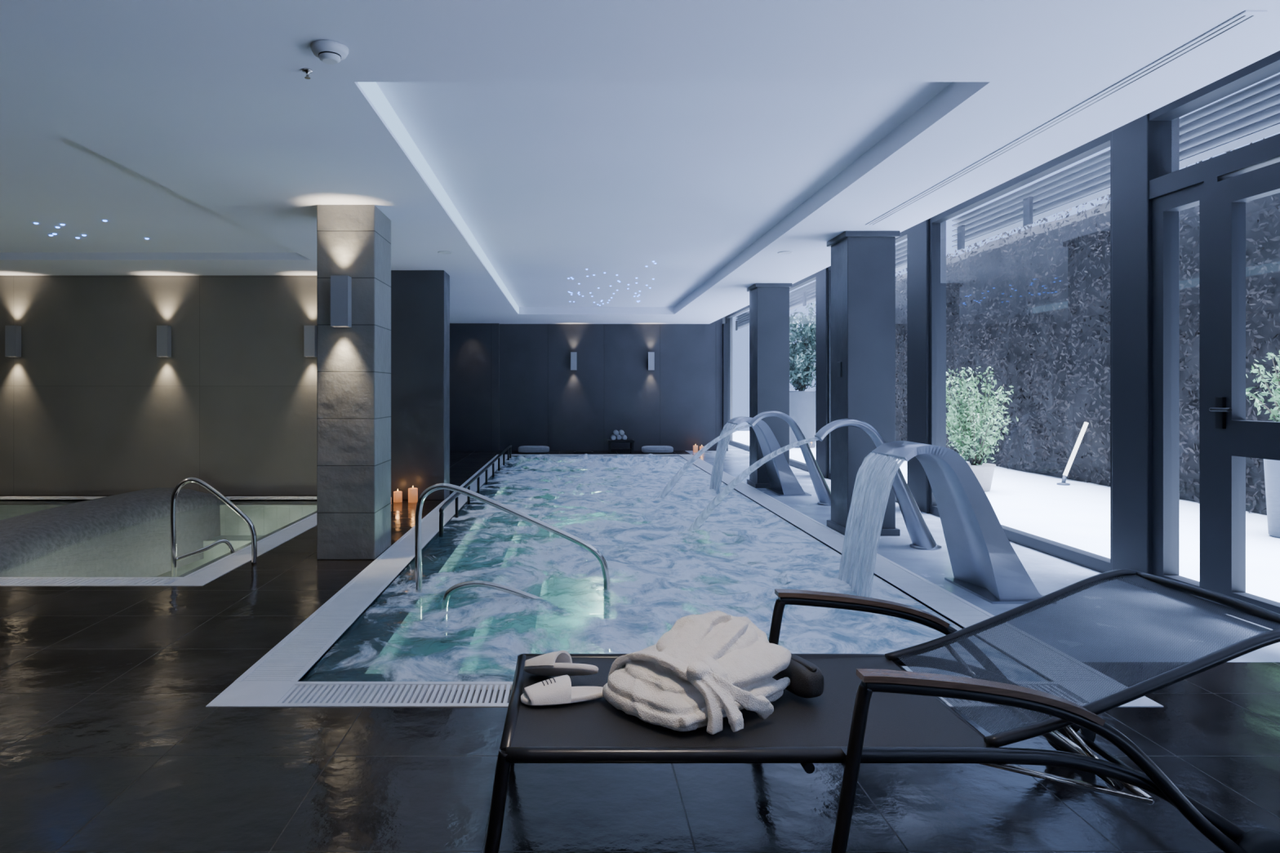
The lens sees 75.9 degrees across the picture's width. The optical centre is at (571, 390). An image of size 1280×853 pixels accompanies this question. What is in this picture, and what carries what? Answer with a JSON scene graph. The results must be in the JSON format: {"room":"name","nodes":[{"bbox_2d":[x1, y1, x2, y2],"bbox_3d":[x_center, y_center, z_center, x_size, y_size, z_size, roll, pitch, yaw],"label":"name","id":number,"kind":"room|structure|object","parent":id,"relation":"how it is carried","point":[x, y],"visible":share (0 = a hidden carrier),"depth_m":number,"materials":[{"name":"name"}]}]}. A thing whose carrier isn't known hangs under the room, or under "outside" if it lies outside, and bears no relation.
{"room":"spa","nodes":[
{"label":"spa","id":0,"kind":"room"},
{"bbox_2d":[0,275,316,495],"bbox_3d":[-5.900,-0.250,10.200,6.600,3.300,0.200,0,0,0],"label":"wall","id":1,"kind":"structure","parent":0,"point":[89,406],"depth_m":10.10,"materials":[{"name":"stone"}]},
{"bbox_2d":[4,325,21,356],"bbox_3d":[-6.850,-0.600,10.035,0.130,0.380,0.130,0,0,0],"label":"wall sconce","id":2,"kind":"object","parent":1,"relation":"attached to","point":[12,333],"visible":1,"depth_m":9.97,"materials":[{"name":"grey metal"}]},
{"bbox_2d":[156,325,171,356],"bbox_3d":[-5.000,-0.600,10.035,0.130,0.380,0.130,0,0,0],"label":"wall sconce","id":3,"kind":"object","parent":1,"relation":"attached to","point":[163,332],"visible":1,"depth_m":9.97,"materials":[{"name":"grey metal"}]},
{"bbox_2d":[303,325,316,356],"bbox_3d":[-3.200,-0.600,10.035,0.130,0.380,0.130,0,0,0],"label":"wall sconce","id":4,"kind":"object","parent":1,"relation":"attached to","point":[309,331],"visible":0.96,"depth_m":9.97,"materials":[{"name":"grey metal"}]},
{"bbox_2d":[439,444,511,537],"bbox_3d":[-1.180,1.199,11.645,0.040,0.283,8.536,0,0,0],"label":"grab rail","id":5,"kind":"object","parent":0,"point":[468,486],"depth_m":9.40,"materials":[{"name":"silver metal"}]},
{"bbox_2d":[449,317,722,451],"bbox_3d":[0.220,-0.250,17.525,6.040,3.300,0.350,0,0,0],"label":"wall","id":6,"kind":"structure","parent":0,"point":[516,385],"depth_m":17.50,"materials":[{"name":"paint"}]},
{"bbox_2d":[570,351,577,369],"bbox_3d":[0.050,-0.620,17.435,0.130,0.380,0.130,0,0,0],"label":"wall sconce","id":7,"kind":"object","parent":6,"relation":"attached to","point":[573,354],"visible":1,"depth_m":17.37,"materials":[{"name":"grey metal"}]},
{"bbox_2d":[648,351,654,369],"bbox_3d":[1.700,-0.620,17.435,0.130,0.380,0.130,0,0,0],"label":"wall sconce","id":8,"kind":"object","parent":6,"relation":"attached to","point":[651,354],"visible":1,"depth_m":17.37,"materials":[{"name":"grey metal"}]},
{"bbox_2d":[722,323,728,451],"bbox_3d":[3.290,-0.060,17.575,0.100,2.720,0.350,0,0,0],"label":"trim","id":9,"kind":"structure","parent":6,"relation":"attached to","point":[725,326],"depth_m":17.40,"materials":[{"name":"black metal"}]},
{"bbox_2d":[0,0,1279,324],"bbox_3d":[-2.500,-1.660,8.750,13.000,0.480,22.500,0,0,0],"label":"ceiling","id":10,"kind":"structure","parent":0,"point":[705,141],"depth_m":4.54,"materials":[{"name":"paint"}]},
{"bbox_2d":[33,220,148,239],"bbox_3d":[-5.085,-1.494,7.755,1.966,0.008,1.126,0,0,0],"label":"lights","id":11,"kind":"object","parent":10,"relation":"in","point":[103,220],"depth_m":7.65},
{"bbox_2d":[302,68,312,79],"bbox_3d":[-1.170,-1.402,3.620,0.044,0.035,0.044,0,0,0],"label":"sprinkler","id":12,"kind":"object","parent":10,"relation":"attached to","point":[308,71],"depth_m":3.61,"materials":[{"name":"silver metal"}]},
{"bbox_2d":[311,40,348,64],"bbox_3d":[-1.000,-1.390,3.380,0.150,0.058,0.150,0,0,0],"label":"smoke detector","id":13,"kind":"object","parent":10,"relation":"attached to","point":[329,51],"visible":1,"depth_m":3.34,"materials":[{"name":"white plastic"}]},
{"bbox_2d":[358,81,519,313],"bbox_3d":[-0.988,-1.490,9.530,0.016,0.110,11.440,0,0,0],"label":"led strip","id":14,"kind":"object","parent":10,"relation":"attached to","point":[371,89],"visible":0.79,"depth_m":5.37,"materials":[{"name":"white plastic"}]},
{"bbox_2d":[437,251,452,253],"bbox_3d":[-1.300,-1.415,8.400,0.150,0.008,0.150,0,0,0],"label":"recessed light","id":15,"kind":"object","parent":10,"relation":"in","point":[439,252],"visible":1,"depth_m":8.40,"materials":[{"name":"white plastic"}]},
{"bbox_2d":[568,261,656,306],"bbox_3d":[0.579,-1.554,12.423,1.266,0.008,5.137,0,0,0],"label":"lights","id":16,"kind":"object","parent":10,"relation":"in","point":[652,261],"depth_m":12.10},
{"bbox_2d":[777,251,792,253],"bbox_3d":[2.200,-1.415,8.400,0.150,0.008,0.150,0,0,0],"label":"recessed light","id":17,"kind":"object","parent":10,"relation":"in","point":[779,252],"visible":1,"depth_m":8.40,"materials":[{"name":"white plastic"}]},
{"bbox_2d":[865,10,1266,225],"bbox_3d":[2.560,-1.416,5.025,0.080,0.006,3.950,0,0,0],"label":"diffuser","id":18,"kind":"object","parent":10,"relation":"in","point":[1246,16],"depth_m":3.94,"materials":[{"name":"white metal"}]},
{"bbox_2d":[0,450,1279,852],"bbox_3d":[-2.525,1.300,8.750,12.950,0.001,22.500,0,0,0],"label":"floor","id":19,"kind":"structure","parent":0,"point":[110,742],"depth_m":2.76,"materials":[{"name":"tile"}]},
{"bbox_2d":[0,487,225,577],"bbox_3d":[-4.621,1.505,7.685,1.077,0.790,4.010,0,0,0],"label":"hot tub","id":20,"kind":"object","parent":19,"relation":"on","point":[24,539],"visible":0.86,"depth_m":7.69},
{"bbox_2d":[0,499,316,577],"bbox_3d":[-5.625,1.700,7.685,5.870,0.800,4.050,0,0,0],"label":"basin","id":21,"kind":"object","parent":20,"relation":"in","point":[242,540],"visible":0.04,"depth_m":9.56,"materials":[{"name":"tile"}]},
{"bbox_2d":[0,501,316,577],"bbox_3d":[-5.625,1.320,7.685,5.870,0.009,4.050,0,0,0],"label":"water","id":22,"kind":"object","parent":21,"relation":"in","point":[2,502],"visible":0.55,"depth_m":8.89,"materials":[{"name":"green liquid"}]},
{"bbox_2d":[0,496,316,586],"bbox_3d":[-5.625,1.323,7.685,6.350,0.054,4.530,0,0,0],"label":"pool edge","id":23,"kind":"object","parent":19,"relation":"on","point":[209,573],"depth_m":6.03,"materials":[{"name":"grey stone"}]},
{"bbox_2d":[170,477,257,577],"bbox_3d":[-2.673,1.175,6.348,0.645,1.050,0.534,0,0,0],"label":"handrail","id":24,"kind":"object","parent":23,"relation":"attached to","point":[174,558],"depth_m":6.09,"materials":[{"name":"silver metal"}]},
{"bbox_2d":[316,204,391,559],"bbox_3d":[-1.728,-0.060,6.535,0.445,2.720,0.570,0,0,0],"label":"stone column","id":25,"kind":"structure","parent":19,"relation":"on","point":[353,363],"depth_m":6.25,"materials":[{"name":"grey stone"}]},
{"bbox_2d":[330,275,351,327],"bbox_3d":[-1.740,-0.670,6.185,0.130,0.380,0.130,0,0,0],"label":"wall sconce","id":26,"kind":"object","parent":25,"relation":"attached to","point":[340,285],"visible":1,"depth_m":6.12,"materials":[{"name":"grey metal"}]},
{"bbox_2d":[393,488,402,502],"bbox_3d":[-2.020,1.224,9.500,0.100,0.152,0.100,0,0,0],"label":"pillar candle","id":27,"kind":"object","parent":19,"relation":"on","point":[397,495],"visible":1,"depth_m":9.46,"materials":[{"name":"brown wax"}]},
{"bbox_2d":[408,486,417,502],"bbox_3d":[-1.840,1.204,9.480,0.110,0.192,0.110,0,0,0],"label":"pillar candle","id":28,"kind":"object","parent":19,"relation":"on","point":[412,492],"visible":0.98,"depth_m":9.44,"materials":[{"name":"brown wax"}]},
{"bbox_2d":[391,270,449,499],"bbox_3d":[-1.972,-0.060,9.880,0.935,2.720,0.440,0,0,0],"label":"stone column","id":29,"kind":"structure","parent":19,"relation":"on","point":[420,299],"depth_m":9.66,"materials":[{"name":"grey stone"}]},
{"bbox_2d":[518,445,549,453],"bbox_3d":[-0.775,1.225,16.850,0.650,0.150,0.296,0,0,0],"label":"floor cushion","id":30,"kind":"object","parent":19,"relation":"on","point":[523,449],"visible":1,"depth_m":16.72,"materials":[{"name":"grey fabric"}]},
{"bbox_2d":[573,450,593,453],"bbox_3d":[0.250,1.278,16.850,0.400,0.045,0.200,0,0,0],"label":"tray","id":31,"kind":"object","parent":19,"relation":"on","point":[575,451],"visible":1,"depth_m":16.75,"materials":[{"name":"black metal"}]},
{"bbox_2d":[607,439,634,453],"bbox_3d":[1.030,1.170,17.025,0.540,0.260,0.450,0,0,0],"label":"table","id":32,"kind":"object","parent":19,"relation":"on","point":[610,441],"visible":1,"depth_m":16.86,"materials":[{"name":"black wood"}]},
{"bbox_2d":[610,430,626,439],"bbox_3d":[0.985,0.934,17.003,0.340,0.209,0.306,0,0,0],"label":"rolled towels","id":33,"kind":"object","parent":32,"relation":"on","point":[616,433],"visible":1,"depth_m":16.86,"materials":[{"name":"grey fabric"}]},
{"bbox_2d":[297,455,964,681],"bbox_3d":[0.465,1.850,9.925,3.370,1.100,12.590,0,0,0],"label":"pool basin","id":34,"kind":"object","parent":19,"relation":"in","point":[426,648],"visible":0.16,"depth_m":6.50,"materials":[{"name":"teal tile"}]},
{"bbox_2d":[440,580,564,643],"bbox_3d":[-0.430,1.387,5.120,0.780,0.387,0.039,0,0,0],"label":"pool handrail","id":35,"kind":"object","parent":34,"relation":"attached to","point":[492,585],"depth_m":5.10,"materials":[{"name":"silver metal"}]},
{"bbox_2d":[414,483,609,621],"bbox_3d":[-0.392,1.151,5.300,1.286,1.097,0.090,0,0,0],"label":"pool handrail","id":36,"kind":"object","parent":34,"relation":"attached to","point":[437,486],"depth_m":5.28,"materials":[{"name":"silver metal"}]},
{"bbox_2d":[302,453,962,681],"bbox_3d":[0.465,1.319,9.925,3.370,0.204,12.590,0,0,0],"label":"pool water","id":37,"kind":"object","parent":34,"relation":"in","point":[649,553],"visible":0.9,"depth_m":5.89,"materials":[{"name":"blue liquid"}]},
{"bbox_2d":[641,445,673,453],"bbox_3d":[1.775,1.225,16.850,0.650,0.150,0.296,0,0,0],"label":"floor cushion","id":38,"kind":"object","parent":19,"relation":"on","point":[646,449],"visible":1,"depth_m":16.72,"materials":[{"name":"grey fabric"}]},
{"bbox_2d":[205,454,1163,706],"bbox_3d":[0.465,1.323,9.925,3.930,0.054,13.150,0,0,0],"label":"pool coping","id":39,"kind":"object","parent":19,"relation":"on","point":[273,680],"depth_m":4.32},
{"bbox_2d":[484,568,1279,852],"bbox_3d":[0.871,0.962,2.502,2.240,0.685,0.900,0,0,0],"label":"sun lounger","id":40,"kind":"object","parent":19,"relation":"on","point":[1047,665],"visible":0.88,"depth_m":2.28,"materials":[{"name":"grey metal"}]},
{"bbox_2d":[524,650,598,675],"bbox_3d":[-0.032,0.887,2.620,0.266,0.105,0.108,0,0,22],"label":"slipper","id":41,"kind":"object","parent":40,"relation":"on","point":[559,663],"visible":1,"depth_m":2.60,"materials":[{"name":"fabric"}]},
{"bbox_2d":[520,675,603,706],"bbox_3d":[-0.020,0.901,2.475,0.270,0.066,0.112,0,0,-14],"label":"slipper","id":42,"kind":"object","parent":40,"relation":"on","point":[556,691],"visible":0.98,"depth_m":2.44,"materials":[{"name":"fabric"}]},
{"bbox_2d":[602,610,791,734],"bbox_3d":[0.394,0.826,2.459,0.544,0.213,0.484,0,0,-38],"label":"bathrobe","id":43,"kind":"object","parent":40,"relation":"on","point":[708,668],"visible":1,"depth_m":2.36,"materials":[{"name":"fabric"}]},
{"bbox_2d":[773,653,823,698],"bbox_3d":[0.700,0.881,2.530,0.090,0.105,0.200,0,0,-20],"label":"pouch","id":44,"kind":"object","parent":40,"relation":"on","point":[806,679],"visible":0.66,"depth_m":2.46,"materials":[{"name":"black leather"}]},
{"bbox_2d":[722,316,732,439],"bbox_3d":[3.475,-0.250,20.100,0.950,3.300,0.200,0,0,0],"label":"wall","id":45,"kind":"structure","parent":0,"point":[723,317],"depth_m":20.00,"materials":[{"name":"paint"}]},
{"bbox_2d":[725,305,749,451],"bbox_3d":[3.922,-0.295,17.775,0.304,3.190,4.350,0,0,0],"label":"window","id":46,"kind":"structure","parent":45,"relation":"in","point":[742,321],"depth_m":19.56,"materials":[{"name":"black metal"}]},
{"bbox_2d":[684,444,1279,706],"bbox_3d":[3.190,1.300,11.675,1.520,0.001,16.650,0,0,0],"label":"floor","id":47,"kind":"structure","parent":0,"point":[1251,679],"depth_m":5.62,"materials":[{"name":"tile"}]},
{"bbox_2d":[693,445,697,452],"bbox_3d":[2.600,1.214,17.100,0.100,0.172,0.100,0,0,0],"label":"pillar candle","id":48,"kind":"object","parent":47,"relation":"on","point":[695,447],"visible":0.98,"depth_m":17.06,"materials":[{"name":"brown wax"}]},
{"bbox_2d":[657,410,831,506],"bbox_3d":[2.018,0.785,9.415,2.076,1.102,0.327,0,0,10],"label":"fountain","id":49,"kind":"object","parent":47,"relation":"on","point":[823,492],"visible":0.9,"depth_m":9.26,"materials":[{"name":"metal"}]},
{"bbox_2d":[709,416,811,496],"bbox_3d":[2.372,0.833,10.375,1.156,0.984,0.690,0,0,0],"label":"fountain","id":50,"kind":"object","parent":47,"relation":"on","point":[783,482],"visible":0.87,"depth_m":10.14,"materials":[{"name":"metal"}]},
{"bbox_2d":[746,283,792,488],"bbox_3d":[2.685,-0.060,11.090,0.490,2.720,0.540,0,0,0],"label":"window column","id":51,"kind":"structure","parent":47,"relation":"on","point":[769,303],"depth_m":10.85,"materials":[{"name":"grey metal"}]},
{"bbox_2d":[789,273,815,471],"bbox_3d":[3.922,-0.295,13.950,0.304,3.190,2.900,0,0,0],"label":"window","id":52,"kind":"structure","parent":47,"relation":"on","point":[806,295],"depth_m":13.90,"materials":[{"name":"clear glass"}]},
{"bbox_2d":[687,418,942,550],"bbox_3d":[2.001,0.786,6.964,2.131,1.104,0.477,0,0,20],"label":"fountain","id":53,"kind":"object","parent":47,"relation":"on","point":[920,535],"visible":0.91,"depth_m":6.71,"materials":[{"name":"metal"}]},
{"bbox_2d":[815,267,827,478],"bbox_3d":[3.845,-0.295,12.250,0.210,3.190,0.500,0,0,0],"label":"trim","id":54,"kind":"structure","parent":47,"relation":"on","point":[821,277],"depth_m":12.20,"materials":[{"name":"black metal"}]},
{"bbox_2d":[826,231,900,536],"bbox_3d":[2.685,-0.060,7.540,0.490,2.720,0.540,0,0,0],"label":"window column","id":55,"kind":"structure","parent":47,"relation":"on","point":[863,263],"depth_m":7.30,"materials":[{"name":"grey metal"}]},
{"bbox_2d":[827,229,906,502],"bbox_3d":[3.922,-0.295,10.550,0.304,3.190,2.900,0,0,0],"label":"window","id":56,"kind":"structure","parent":47,"relation":"on","point":[901,248],"depth_m":11.94,"materials":[{"name":"black metal"}]},
{"bbox_2d":[906,218,946,513],"bbox_3d":[3.845,-0.295,8.850,0.210,3.190,0.500,0,0,0],"label":"window frame","id":57,"kind":"structure","parent":47,"relation":"on","point":[917,236],"depth_m":8.75,"materials":[{"name":"black metal"}]},
{"bbox_2d":[838,440,1042,604],"bbox_3d":[2.372,0.833,5.280,1.156,0.984,0.640,0,0,0],"label":"fountain","id":58,"kind":"object","parent":47,"relation":"on","point":[984,563],"visible":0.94,"depth_m":5.16,"materials":[{"name":"metal"}]},
{"bbox_2d":[928,131,1111,573],"bbox_3d":[3.922,-0.295,7.125,0.304,3.190,2.950,0,0,0],"label":"window","id":59,"kind":"structure","parent":47,"relation":"on","point":[1090,180],"depth_m":7.05,"materials":[{"name":"black metal"}]},
{"bbox_2d":[1111,113,1179,575],"bbox_3d":[3.845,-0.295,5.475,0.210,3.190,0.350,0,0,0],"label":"pillar","id":60,"kind":"structure","parent":47,"relation":"on","point":[1144,150],"depth_m":5.42,"materials":[{"name":"black metal"}]},
{"bbox_2d":[1149,50,1279,613],"bbox_3d":[3.859,-0.295,4.660,0.430,3.190,1.880,0,0,0],"label":"door","id":61,"kind":"structure","parent":47,"relation":"on","point":[1221,185],"depth_m":4.79,"materials":[{"name":"black metal"}]},
{"label":"outside","id":62,"kind":"structure","parent":0,"visible":0},
{"bbox_2d":[732,431,1279,602],"bbox_3d":[6.725,1.350,10.000,5.550,0.100,32.000,0,0,0],"label":"ground","id":63,"kind":"structure","parent":62,"point":[1077,515],"depth_m":8.20,"materials":[{"name":"concrete"}]},
{"bbox_2d":[789,302,815,448],"bbox_3d":[5.276,-0.392,18.634,1.194,3.384,1.686,0,0,43],"label":"potted tree","id":64,"kind":"object","parent":63,"relation":"on","point":[802,354],"visible":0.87,"depth_m":18.31,"materials":[{"name":"green plant"}]},
{"bbox_2d":[946,366,1017,491],"bbox_3d":[5.223,0.496,10.594,0.943,1.608,1.074,0,0,-32],"label":"potted shrub","id":65,"kind":"object","parent":63,"relation":"on","point":[971,441],"visible":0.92,"depth_m":10.49,"materials":[{"name":"green plant"}]},
{"bbox_2d":[813,137,1279,515],"bbox_3d":[7.513,-0.681,9.520,0.973,4.021,29.039,0,0,0],"label":"exterior wall","id":66,"kind":"structure","parent":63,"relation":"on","point":[1031,305],"depth_m":11.91,"materials":[{"name":"green plant"}]},
{"bbox_2d":[1056,422,1088,485],"bbox_3d":[6.907,0.870,11.257,0.495,0.861,0.158,0,0,-20],"label":"garden lamp","id":67,"kind":"object","parent":63,"relation":"on","point":[1063,482],"visible":1,"depth_m":11.25,"materials":[{"name":"white metal"}]},
{"bbox_2d":[1245,351,1279,538],"bbox_3d":[6.373,0.437,7.166,0.752,1.727,0.971,0,0,33],"label":"potted shrub","id":68,"kind":"object","parent":63,"relation":"on","point":[1271,467],"visible":0.87,"depth_m":7.18,"materials":[{"name":"green plant"}]}
]}

